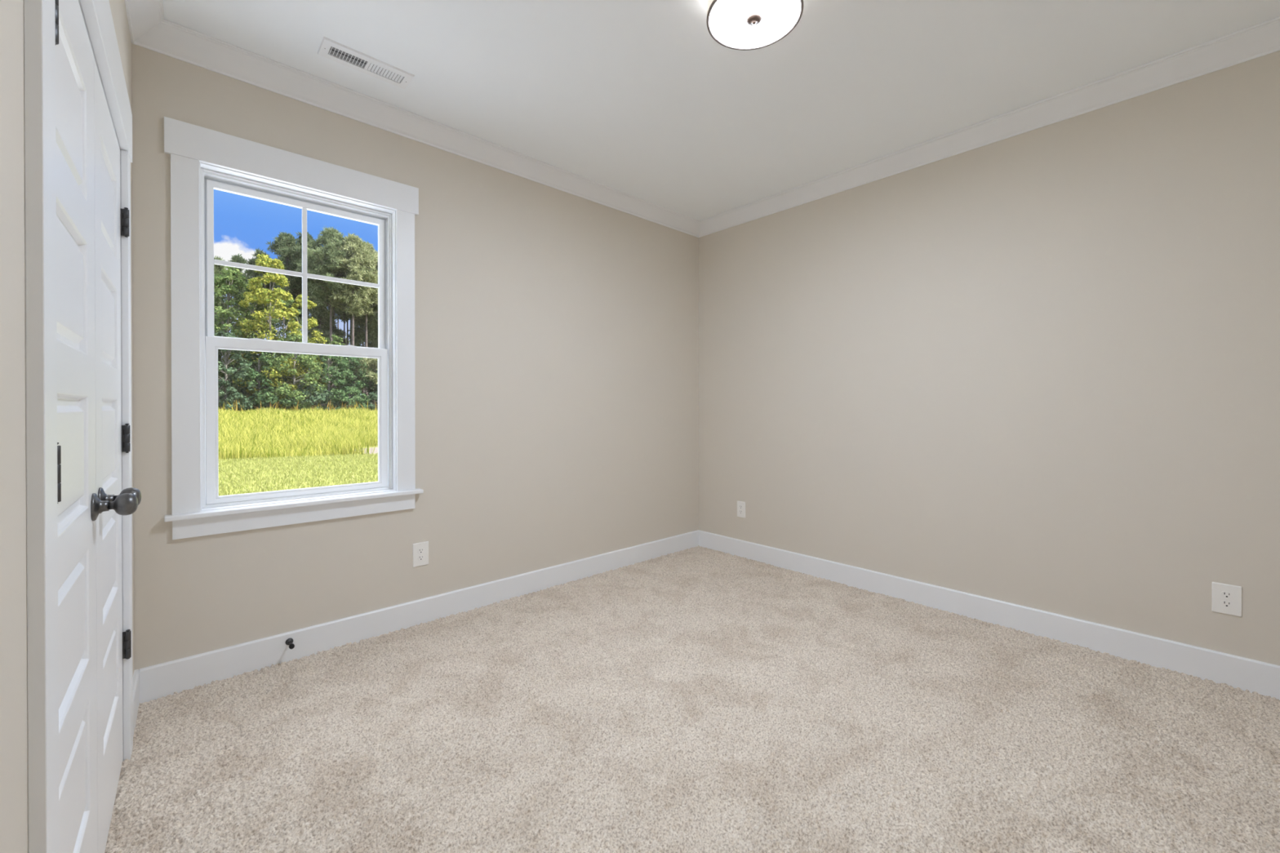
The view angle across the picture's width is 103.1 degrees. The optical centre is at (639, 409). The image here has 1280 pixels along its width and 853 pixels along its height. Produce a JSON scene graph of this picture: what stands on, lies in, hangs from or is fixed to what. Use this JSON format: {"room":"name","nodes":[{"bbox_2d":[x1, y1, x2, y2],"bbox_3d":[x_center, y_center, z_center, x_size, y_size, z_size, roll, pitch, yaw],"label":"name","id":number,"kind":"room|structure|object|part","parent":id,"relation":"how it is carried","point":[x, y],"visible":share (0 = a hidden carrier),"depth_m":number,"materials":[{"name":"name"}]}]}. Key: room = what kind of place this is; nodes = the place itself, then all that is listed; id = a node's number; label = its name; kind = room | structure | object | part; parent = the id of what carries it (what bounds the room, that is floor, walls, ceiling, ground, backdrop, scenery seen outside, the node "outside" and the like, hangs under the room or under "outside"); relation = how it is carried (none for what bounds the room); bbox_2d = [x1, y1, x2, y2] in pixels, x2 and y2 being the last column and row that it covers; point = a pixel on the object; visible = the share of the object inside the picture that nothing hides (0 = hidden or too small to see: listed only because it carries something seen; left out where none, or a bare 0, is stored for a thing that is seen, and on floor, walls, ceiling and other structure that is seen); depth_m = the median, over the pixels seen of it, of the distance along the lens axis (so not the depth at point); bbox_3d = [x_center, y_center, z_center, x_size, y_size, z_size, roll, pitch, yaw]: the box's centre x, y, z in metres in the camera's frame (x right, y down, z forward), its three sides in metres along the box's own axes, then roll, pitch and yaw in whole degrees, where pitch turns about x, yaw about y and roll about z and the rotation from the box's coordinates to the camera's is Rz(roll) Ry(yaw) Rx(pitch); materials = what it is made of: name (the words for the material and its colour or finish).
{"room":"empty bedroom","nodes":[
{"label":"empty bedroom","id":0,"kind":"room"},
{"bbox_2d":[0,0,134,852],"bbox_3d":[-1.071,-0.003,0.479,0.620,3.089,3.593,0,0,-41],"label":"wall","id":1,"kind":"structure","parent":0,"point":[13,551],"depth_m":0.67,"materials":[{"name":"beige paint"}]},
{"bbox_2d":[23,0,133,852],"bbox_3d":[-1.364,0.078,1.208,0.140,2.222,1.432,0,0,-41],"label":"door frame","id":2,"kind":"structure","parent":1,"relation":"attached to","point":[39,15],"depth_m":0.74,"materials":[{"name":"white paint"}]},
{"bbox_3d":[-0.889,0.164,0.757,0.018,2.053,0.089,0,0,-41],"label":"casing","id":3,"kind":"part","parent":2,"relation":"part of","materials":[{"name":"white paint"}]},
{"bbox_3d":[-1.320,-0.949,1.243,0.022,0.169,1.432,0,0,-41],"label":"head casing","id":4,"kind":"part","parent":2,"relation":"part of","materials":[{"name":"white paint"}]},
{"bbox_3d":[-1.753,0.160,1.736,0.018,2.053,0.089,0,0,-41],"label":"casing","id":5,"kind":"part","parent":2,"relation":"part of","materials":[{"name":"white paint"}]},
{"bbox_2d":[54,0,137,852],"bbox_3d":[-1.111,0.158,1.025,0.111,2.028,0.607,0,0,-41],"label":"door","id":6,"kind":"structure","parent":1,"relation":"in","point":[79,505],"depth_m":1.05,"materials":[{"name":"white wood"}]},
{"bbox_3d":[-1.252,0.231,1.232,0.050,0.054,0.054,0,0,-41],"label":"knob","id":7,"kind":"part","parent":6,"relation":"part of","materials":[{"name":"grey metal"}]},
{"bbox_2d":[93,57,141,852],"bbox_3d":[-1.514,0.155,1.483,0.111,2.028,0.607,0,0,-41],"label":"door","id":8,"kind":"structure","parent":1,"relation":"in","point":[113,438],"depth_m":1.45,"materials":[{"name":"white wood"}]},
{"bbox_3d":[-1.327,0.230,1.317,0.050,0.054,0.054,0,0,-41],"label":"knob","id":9,"kind":"part","parent":8,"relation":"part of","materials":[{"name":"grey metal"}]},
{"bbox_2d":[133,669,139,736],"bbox_3d":[-1.904,1.116,1.909,0.015,0.139,0.359,0,0,-41],"label":"baseboard","id":10,"kind":"structure","parent":1,"relation":"attached to","point":[136,673],"depth_m":1.94,"materials":[{"name":"white paint"}]},
{"bbox_2d":[124,0,1279,237],"bbox_3d":[0.428,-1.506,1.840,3.511,0.094,3.600,0,0,-43],"label":"trim","id":11,"kind":"structure","parent":1,"relation":"attached to","point":[148,28],"depth_m":2.56,"materials":[{"name":"white paint"}]},
{"bbox_2d":[131,43,698,670],"bbox_3d":[-1.046,-0.014,3.038,4.370,3.089,0.150,0,0,-43],"label":"wall","id":12,"kind":"structure","parent":0,"point":[557,331],"depth_m":2.96,"materials":[{"name":"beige paint"}]},
{"bbox_2d":[164,116,423,539],"bbox_3d":[-1.617,-0.331,2.475,1.026,1.738,0.200,0,0,-43],"label":"window","id":13,"kind":"structure","parent":12,"relation":"in","point":[203,160],"depth_m":2.33,"materials":[{"name":"white paint"}]},
{"bbox_3d":[-1.906,-0.309,2.132,0.090,1.491,0.019,0,0,-43],"label":"casing","id":14,"kind":"part","parent":13,"relation":"part of","materials":[{"name":"white paint"}]},
{"bbox_3d":[-1.581,-1.128,2.426,1.010,0.144,0.022,0,0,-43],"label":"head casing","id":15,"kind":"part","parent":13,"relation":"part of","materials":[{"name":"white paint"}]},
{"bbox_3d":[-1.587,0.446,2.446,1.026,0.021,0.112,0,0,-43],"label":"sill","id":16,"kind":"part","parent":13,"relation":"part of","materials":[{"name":"white paint"}]},
{"bbox_3d":[-1.662,-0.655,2.513,0.732,0.736,0.026,0,0,-43],"label":"sash","id":17,"kind":"part","parent":13,"relation":"part of","materials":[{"name":"white plastic"}]},
{"bbox_3d":[-1.642,0.047,2.494,0.745,0.740,0.030,0,0,-43],"label":"sash","id":18,"kind":"part","parent":13,"relation":"part of","materials":[{"name":"white plastic"}]},
{"bbox_3d":[-1.652,-0.310,2.507,0.780,1.482,0.090,0,0,-43],"label":"frame","id":19,"kind":"part","parent":13,"relation":"part of","materials":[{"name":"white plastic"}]},
{"bbox_3d":[-1.258,-0.311,2.728,0.092,1.491,0.019,0,0,-43],"label":"casing","id":20,"kind":"part","parent":13,"relation":"part of","materials":[{"name":"white paint"}]},
{"bbox_2d":[139,530,698,703],"bbox_3d":[-0.758,1.111,3.196,3.407,0.139,0.015,0,0,-43],"label":"baseboard","id":21,"kind":"structure","parent":12,"relation":"attached to","point":[163,679],"depth_m":2.61,"materials":[{"name":"white paint"}]},
{"bbox_2d":[285,638,294,648],"bbox_3d":[-1.614,1.086,2.348,0.031,0.031,0.076,0,0,-43],"label":"door stop","id":22,"kind":"object","parent":21,"relation":"attached to","point":[289,642],"visible":1,"depth_m":2.36,"materials":[{"name":"grey metal"}]},
{"bbox_2d":[412,541,428,567],"bbox_3d":[-1.203,0.796,2.790,0.085,0.129,0.008,0,0,-43],"label":"wall outlet","id":23,"kind":"object","parent":12,"relation":"attached to","point":[420,550],"visible":1,"depth_m":2.79,"materials":[{"name":"white plastic"}]},
{"bbox_2d":[417,555,424,560],"bbox_3d":[-1.202,0.816,2.788,0.034,0.029,0.002,0,0,-43],"label":"receptacle","id":24,"kind":"object","parent":23,"relation":"attached to","point":[420,557],"depth_m":2.79,"materials":[{"name":"grey plastic"}]},
{"bbox_2d":[417,547,424,553],"bbox_3d":[-1.202,0.777,2.788,0.034,0.029,0.002,0,0,-43],"label":"receptacle","id":25,"kind":"object","parent":23,"relation":"attached to","point":[420,550],"depth_m":2.79,"materials":[{"name":"grey plastic"}]},
{"bbox_2d":[104,545,1279,852],"bbox_3d":[0.407,1.179,1.832,3.594,0.025,3.626,0,0,-43],"label":"floor","id":26,"kind":"structure","parent":0,"point":[698,699],"depth_m":1.81,"materials":[{"name":"beige carpet"}]},
{"bbox_2d":[162,0,1279,221],"bbox_3d":[0.222,-1.627,1.650,4.370,0.150,3.900,0,0,-43],"label":"ceiling","id":27,"kind":"structure","parent":0,"point":[638,99],"depth_m":2.32,"materials":[{"name":"white paint"}]},
{"bbox_2d":[317,36,414,89],"bbox_3d":[-1.228,-1.551,2.291,0.366,0.008,0.134,0,0,-43],"label":"ceiling vent","id":28,"kind":"object","parent":27,"relation":"in","point":[330,49],"visible":1,"depth_m":2.28,"materials":[{"name":"white metal"}]},
{"bbox_3d":[-1.284,-1.553,2.237,0.140,0.002,0.004,0,0,-43],"label":"damper rod","id":29,"kind":"part","parent":28,"relation":"part of","materials":[{"name":"grey metal"}]},
{"bbox_2d":[706,0,803,50],"bbox_3d":[0.408,-1.467,1.819,0.337,0.172,0.337,0,0,-43],"label":"ceiling light","id":30,"kind":"object","parent":27,"relation":"attached to","point":[735,24],"visible":1,"depth_m":1.83,"materials":[{"name":"white glass"}]},
{"bbox_3d":[0.408,-1.474,1.819,0.334,0.130,0.334,0,0,-43],"label":"lamp shade","id":31,"kind":"part","parent":30,"relation":"part of","materials":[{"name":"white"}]},
{"bbox_2d":[698,50,1279,666],"bbox_3d":[1.827,-0.014,3.030,0.150,3.089,3.750,0,0,-43],"label":"wall","id":32,"kind":"structure","parent":0,"point":[1039,368],"depth_m":2.64,"materials":[{"name":"beige paint"}]},
{"bbox_2d":[737,500,745,518],"bbox_3d":[0.802,0.794,4.032,0.008,0.127,0.079,0,0,-43],"label":"wall outlet","id":33,"kind":"object","parent":32,"relation":"attached to","point":[740,504],"visible":1,"depth_m":4.03,"materials":[{"name":"white plastic"}]},
{"bbox_2d":[697,529,1279,700],"bbox_3d":[1.715,1.111,3.034,0.015,0.139,3.600,0,0,-43],"label":"baseboard","id":34,"kind":"structure","parent":32,"relation":"attached to","point":[1261,677],"depth_m":2.64,"materials":[{"name":"white paint"}]},
{"bbox_2d":[1211,582,1242,617],"bbox_3d":[2.510,0.813,2.173,0.008,0.129,0.085,0,0,-43],"label":"wall outlet","id":35,"kind":"object","parent":32,"relation":"attached to","point":[1227,599],"visible":1,"depth_m":2.17,"materials":[{"name":"white plastic"}]},
{"bbox_2d":[1220,600,1232,608],"bbox_3d":[2.508,0.833,2.172,0.002,0.029,0.034,0,0,-43],"label":"receptacle","id":36,"kind":"object","parent":35,"relation":"attached to","point":[1224,603],"depth_m":2.17,"materials":[{"name":"grey plastic"}]},
{"bbox_2d":[1221,591,1232,599],"bbox_3d":[2.508,0.793,2.171,0.002,0.029,0.034,0,0,-43],"label":"receptacle","id":37,"kind":"object","parent":35,"relation":"attached to","point":[1224,594],"depth_m":2.17,"materials":[{"name":"grey plastic"}]},
{"label":"outside","id":38,"kind":"structure","parent":0,"visible":0},
{"bbox_2d":[217,405,377,459],"bbox_3d":[-30.601,0.624,55.474,90.000,1.656,116.900,0,0,-43],"label":"ground","id":39,"kind":"structure","parent":38,"point":[231,411],"depth_m":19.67,"materials":[{"name":"plant"}]},
{"bbox_2d":[213,304,231,394],"bbox_3d":[-36.810,-5.376,41.983,5.930,11.462,5.857,0,0,8],"label":"leafy tree","id":40,"kind":"object","parent":39,"relation":"on","point":[219,325],"visible":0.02,"depth_m":41.94,"materials":[{"name":"green plant"}]},
{"bbox_2d":[213,255,236,336],"bbox_3d":[-37.222,-6.662,44.492,3.643,13.681,3.015,0,0,27],"label":"pine tree","id":41,"kind":"object","parent":39,"relation":"on","point":[217,268],"visible":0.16,"depth_m":44.29,"materials":[{"name":"green plant"}]},
{"bbox_2d":[217,380,245,410],"bbox_3d":[-32.493,-0.828,39.318,3.127,3.013,3.146,0,0,-17],"label":"bush","id":42,"kind":"object","parent":39,"relation":"on","point":[225,384],"visible":0.31,"depth_m":39.29,"materials":[{"name":"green plant"}]},
{"bbox_2d":[214,330,257,411],"bbox_3d":[-32.739,-2.784,40.032,4.421,6.906,4.261,0,0,-36],"label":"leafy tree","id":43,"kind":"object","parent":39,"relation":"on","point":[237,355],"visible":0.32,"depth_m":40.05,"materials":[{"name":"green plant"}]},
{"bbox_2d":[228,253,247,321],"bbox_3d":[-40.853,-7.935,51.967,2.814,16.092,2.826,0,0,34],"label":"pine tree","id":44,"kind":"object","parent":39,"relation":"on","point":[235,259],"visible":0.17,"depth_m":51.65,"materials":[{"name":"green plant"}]},
{"bbox_2d":[213,266,263,408],"bbox_3d":[-34.488,-5.859,42.563,5.535,12.662,5.708,0,0,-35],"label":"leafy tree","id":45,"kind":"object","parent":39,"relation":"on","point":[233,277],"visible":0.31,"depth_m":41.89,"materials":[{"name":"green plant"}]},
{"bbox_2d":[229,280,277,407],"bbox_3d":[-33.735,-5.541,44.410,4.231,11.851,4.180,0,0,5],"label":"leafy tree","id":46,"kind":"object","parent":39,"relation":"on","point":[247,316],"visible":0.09,"depth_m":43.97,"materials":[{"name":"green plant"}]},
{"bbox_2d":[235,247,277,331],"bbox_3d":[-37.740,-8.045,50.614,4.148,16.324,4.118,0,0,-20],"label":"pine tree","id":47,"kind":"object","parent":39,"relation":"on","point":[250,273],"visible":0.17,"depth_m":50.11,"materials":[{"name":"green plant"}]},
{"bbox_2d":[231,351,282,410],"bbox_3d":[-31.489,-2.276,41.955,3.985,5.845,3.732,0,0,33],"label":"leafy tree","id":48,"kind":"object","parent":39,"relation":"on","point":[261,357],"visible":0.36,"depth_m":41.16,"materials":[{"name":"green plant"}]},
{"bbox_2d":[227,253,310,404],"bbox_3d":[-31.275,-6.209,42.942,5.331,13.615,5.773,0,0,4],"label":"leafy tree","id":49,"kind":"object","parent":39,"relation":"on","point":[266,296],"visible":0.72,"depth_m":42.06,"materials":[{"name":"green plant"}]},
{"bbox_2d":[248,385,297,410],"bbox_3d":[-30.050,-0.656,41.797,3.431,2.642,3.084,0,0,16],"label":"bush","id":50,"kind":"object","parent":39,"relation":"on","point":[274,399],"visible":0.52,"depth_m":41.09,"materials":[{"name":"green plant"}]},
{"bbox_2d":[257,297,311,401],"bbox_3d":[-32.709,-5.066,46.641,5.091,10.722,5.016,0,0,9],"label":"leafy tree","id":51,"kind":"object","parent":39,"relation":"on","point":[277,322],"visible":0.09,"depth_m":46.48,"materials":[{"name":"green plant"}]},
{"bbox_2d":[255,231,313,337],"bbox_3d":[-34.975,-8.838,50.644,4.955,17.911,5.065,0,0,8],"label":"pine tree","id":52,"kind":"object","parent":39,"relation":"on","point":[285,245],"visible":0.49,"depth_m":49.82,"materials":[{"name":"green plant"}]},
{"bbox_2d":[258,333,328,409],"bbox_3d":[-29.343,-2.848,43.021,5.012,7.195,4.714,0,0,11],"label":"leafy tree","id":53,"kind":"object","parent":39,"relation":"on","point":[304,360],"visible":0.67,"depth_m":42.63,"materials":[{"name":"green plant"}]},
{"bbox_2d":[221,355,370,404],"bbox_3d":[-40.671,-2.815,59.029,50.500,8.505,12.939,0,0,-43],"label":"woodland","id":54,"kind":"object","parent":39,"relation":"on","point":[224,355],"visible":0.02,"depth_m":57.48,"materials":[{"name":"green plant"}]},
{"bbox_2d":[217,399,377,411],"bbox_3d":[-29.137,-0.289,42.513,25.378,1.376,4.365,0,0,-43],"label":"weeds","id":55,"kind":"object","parent":39,"relation":"on","point":[277,406],"visible":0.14,"depth_m":41.77,"materials":[{"name":"green plant"}]},
{"bbox_2d":[218,452,377,495],"bbox_3d":[-4.980,1.617,14.295,40.000,0.001,21.580,0,0,-43],"label":"lawn","id":56,"kind":"structure","parent":39,"relation":"on","point":[234,476],"depth_m":12.19,"materials":[{"name":"green plant"}]},
{"bbox_2d":[355,447,377,454],"bbox_3d":[-9.570,1.561,19.733,2.692,0.093,3.780,0,0,-43],"label":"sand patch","id":57,"kind":"object","parent":56,"relation":"on","point":[375,451],"visible":0.11,"depth_m":19.07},
{"bbox_2d":[281,231,317,397],"bbox_3d":[-34.531,-9.186,52.493,4.279,18.590,4.692,0,0,-19],"label":"pine tree","id":58,"kind":"object","parent":39,"relation":"on","point":[308,236],"visible":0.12,"depth_m":51.68,"materials":[{"name":"green plant"}]},
{"bbox_2d":[277,293,327,401],"bbox_3d":[-30.129,-4.938,45.637,3.723,10.869,4.238,0,0,-4],"label":"leafy tree","id":59,"kind":"object","parent":39,"relation":"on","point":[298,300],"visible":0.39,"depth_m":45.45,"materials":[{"name":"green plant"}]},
{"bbox_2d":[296,297,337,385],"bbox_3d":[-32.255,-5.768,51.175,3.494,11.765,3.368,0,0,-11],"label":"pine tree","id":60,"kind":"object","parent":39,"relation":"on","point":[317,313],"visible":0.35,"depth_m":50.86,"materials":[{"name":"green plant"}]},
{"bbox_2d":[295,383,339,409],"bbox_3d":[-27.909,-0.765,43.664,2.941,2.857,3.446,0,0,13],"label":"bush","id":61,"kind":"object","parent":39,"relation":"on","point":[323,397],"visible":0.66,"depth_m":43.07,"materials":[{"name":"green plant"}]},
{"bbox_2d":[302,355,353,410],"bbox_3d":[-27.777,-2.529,45.530,4.361,6.291,4.166,0,0,41],"label":"leafy tree","id":62,"kind":"object","parent":39,"relation":"on","point":[337,378],"visible":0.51,"depth_m":45.06,"materials":[{"name":"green plant"}]},
{"bbox_2d":[292,226,366,387],"bbox_3d":[-30.803,-9.039,50.716,6.365,18.381,6.766,0,0,24],"label":"pine tree","id":63,"kind":"object","parent":39,"relation":"on","point":[331,239],"visible":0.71,"depth_m":49.19,"materials":[{"name":"green plant"}]},
{"bbox_2d":[319,316,341,368],"bbox_3d":[-33.739,-5.013,54.684,3.504,10.224,3.463,0,0,24],"label":"pine tree","id":64,"kind":"object","parent":39,"relation":"on","point":[327,327],"visible":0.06,"depth_m":54.57,"materials":[{"name":"green plant"}]},
{"bbox_2d":[315,334,351,402],"bbox_3d":[-29.709,-3.497,49.430,3.853,7.558,3.795,0,0,18],"label":"leafy tree","id":65,"kind":"object","parent":39,"relation":"on","point":[336,340],"visible":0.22,"depth_m":49.03,"materials":[{"name":"green plant"}]},
{"bbox_2d":[333,307,334,386],"bbox_3d":[-32.915,-8.574,54.608,3.378,17.348,3.488,0,0,2],"label":"pine tree","id":66,"kind":"object","parent":39,"relation":"on","point":[333,308],"visible":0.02,"depth_m":54.64,"materials":[{"name":"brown plant"}]},
{"bbox_2d":[332,307,351,345],"bbox_3d":[-32.744,-8.404,56.940,4.203,16.986,4.524,0,0,0],"label":"pine tree","id":67,"kind":"object","parent":39,"relation":"on","point":[340,314],"visible":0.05,"depth_m":56.08,"materials":[{"name":"green plant"}]},
{"bbox_2d":[335,327,350,373],"bbox_3d":[-34.658,-4.707,58.077,3.535,9.583,3.434,0,0,29],"label":"pine tree","id":68,"kind":"object","parent":39,"relation":"on","point":[340,331],"visible":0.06,"depth_m":58.02,"materials":[{"name":"green plant"}]},
{"bbox_2d":[343,314,345,345],"bbox_3d":[-32.513,-8.537,55.806,3.484,17.264,3.349,0,0,-4],"label":"pine tree","id":69,"kind":"object","parent":39,"relation":"on","point":[344,314],"visible":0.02,"depth_m":55.86,"materials":[{"name":"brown plant"}]},
{"bbox_2d":[319,232,377,378],"bbox_3d":[-28.524,-8.742,50.844,6.200,17.953,6.164,0,0,33],"label":"pine tree","id":70,"kind":"object","parent":39,"relation":"on","point":[353,242],"visible":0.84,"depth_m":50.03,"materials":[{"name":"green plant"}]},
{"bbox_2d":[328,386,370,410],"bbox_3d":[-25.820,-0.710,45.521,3.058,2.717,3.447,0,0,-13],"label":"bush","id":71,"kind":"object","parent":39,"relation":"on","point":[362,397],"visible":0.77,"depth_m":44.88,"materials":[{"name":"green plant"}]},
{"bbox_2d":[329,356,377,404],"bbox_3d":[-26.453,-2.460,47.596,4.373,6.097,4.266,0,0,-13],"label":"leafy tree","id":72,"kind":"object","parent":39,"relation":"on","point":[356,382],"visible":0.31,"depth_m":46.59,"materials":[{"name":"green plant"}]},
{"bbox_2d":[337,240,377,395],"bbox_3d":[-28.754,-8.807,53.586,5.940,17.822,6.056,0,0,-36],"label":"pine tree","id":73,"kind":"object","parent":39,"relation":"on","point":[375,298],"visible":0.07,"depth_m":53.21,"materials":[{"name":"green plant"}]},
{"bbox_2d":[346,313,377,392],"bbox_3d":[-30.177,-5.869,55.692,3.178,11.928,3.696,0,0,1],"label":"pine tree","id":74,"kind":"object","parent":39,"relation":"on","point":[359,328],"visible":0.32,"depth_m":54.90,"materials":[{"name":"green plant"}]},
{"bbox_2d":[352,357,377,406],"bbox_3d":[-24.798,-2.541,47.847,3.860,6.323,3.891,0,0,42],"label":"leafy tree","id":75,"kind":"object","parent":39,"relation":"on","point":[373,362],"visible":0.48,"depth_m":47.09,"materials":[{"name":"green plant"}]},
{"bbox_2d":[355,391,377,410],"bbox_3d":[-24.357,-0.552,47.166,3.276,2.416,3.684,0,0,31],"label":"bush","id":76,"kind":"object","parent":39,"relation":"on","point":[373,396],"visible":0.22,"depth_m":46.39,"materials":[{"name":"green plant"}]},
{"bbox_2d":[360,269,377,330],"bbox_3d":[-28.204,-8.124,55.586,5.498,16.438,5.426,0,0,-38],"label":"pine tree","id":77,"kind":"object","parent":39,"relation":"on","point":[372,322],"visible":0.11,"depth_m":54.34,"materials":[{"name":"green plant"}]},
{"bbox_2d":[364,371,377,408],"bbox_3d":[-24.325,-2.228,49.155,4.385,5.752,4.058,0,0,-40],"label":"leafy tree","id":78,"kind":"object","parent":39,"relation":"on","point":[374,387],"visible":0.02,"depth_m":47.47,"materials":[{"name":"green plant"}]},
{"bbox_2d":[364,328,377,404],"bbox_3d":[-29.696,-6.152,57.610,3.128,12.478,3.538,0,0,5],"label":"pine tree","id":79,"kind":"object","parent":39,"relation":"on","point":[374,344],"visible":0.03,"depth_m":56.58,"materials":[{"name":"green plant"}]}
]}

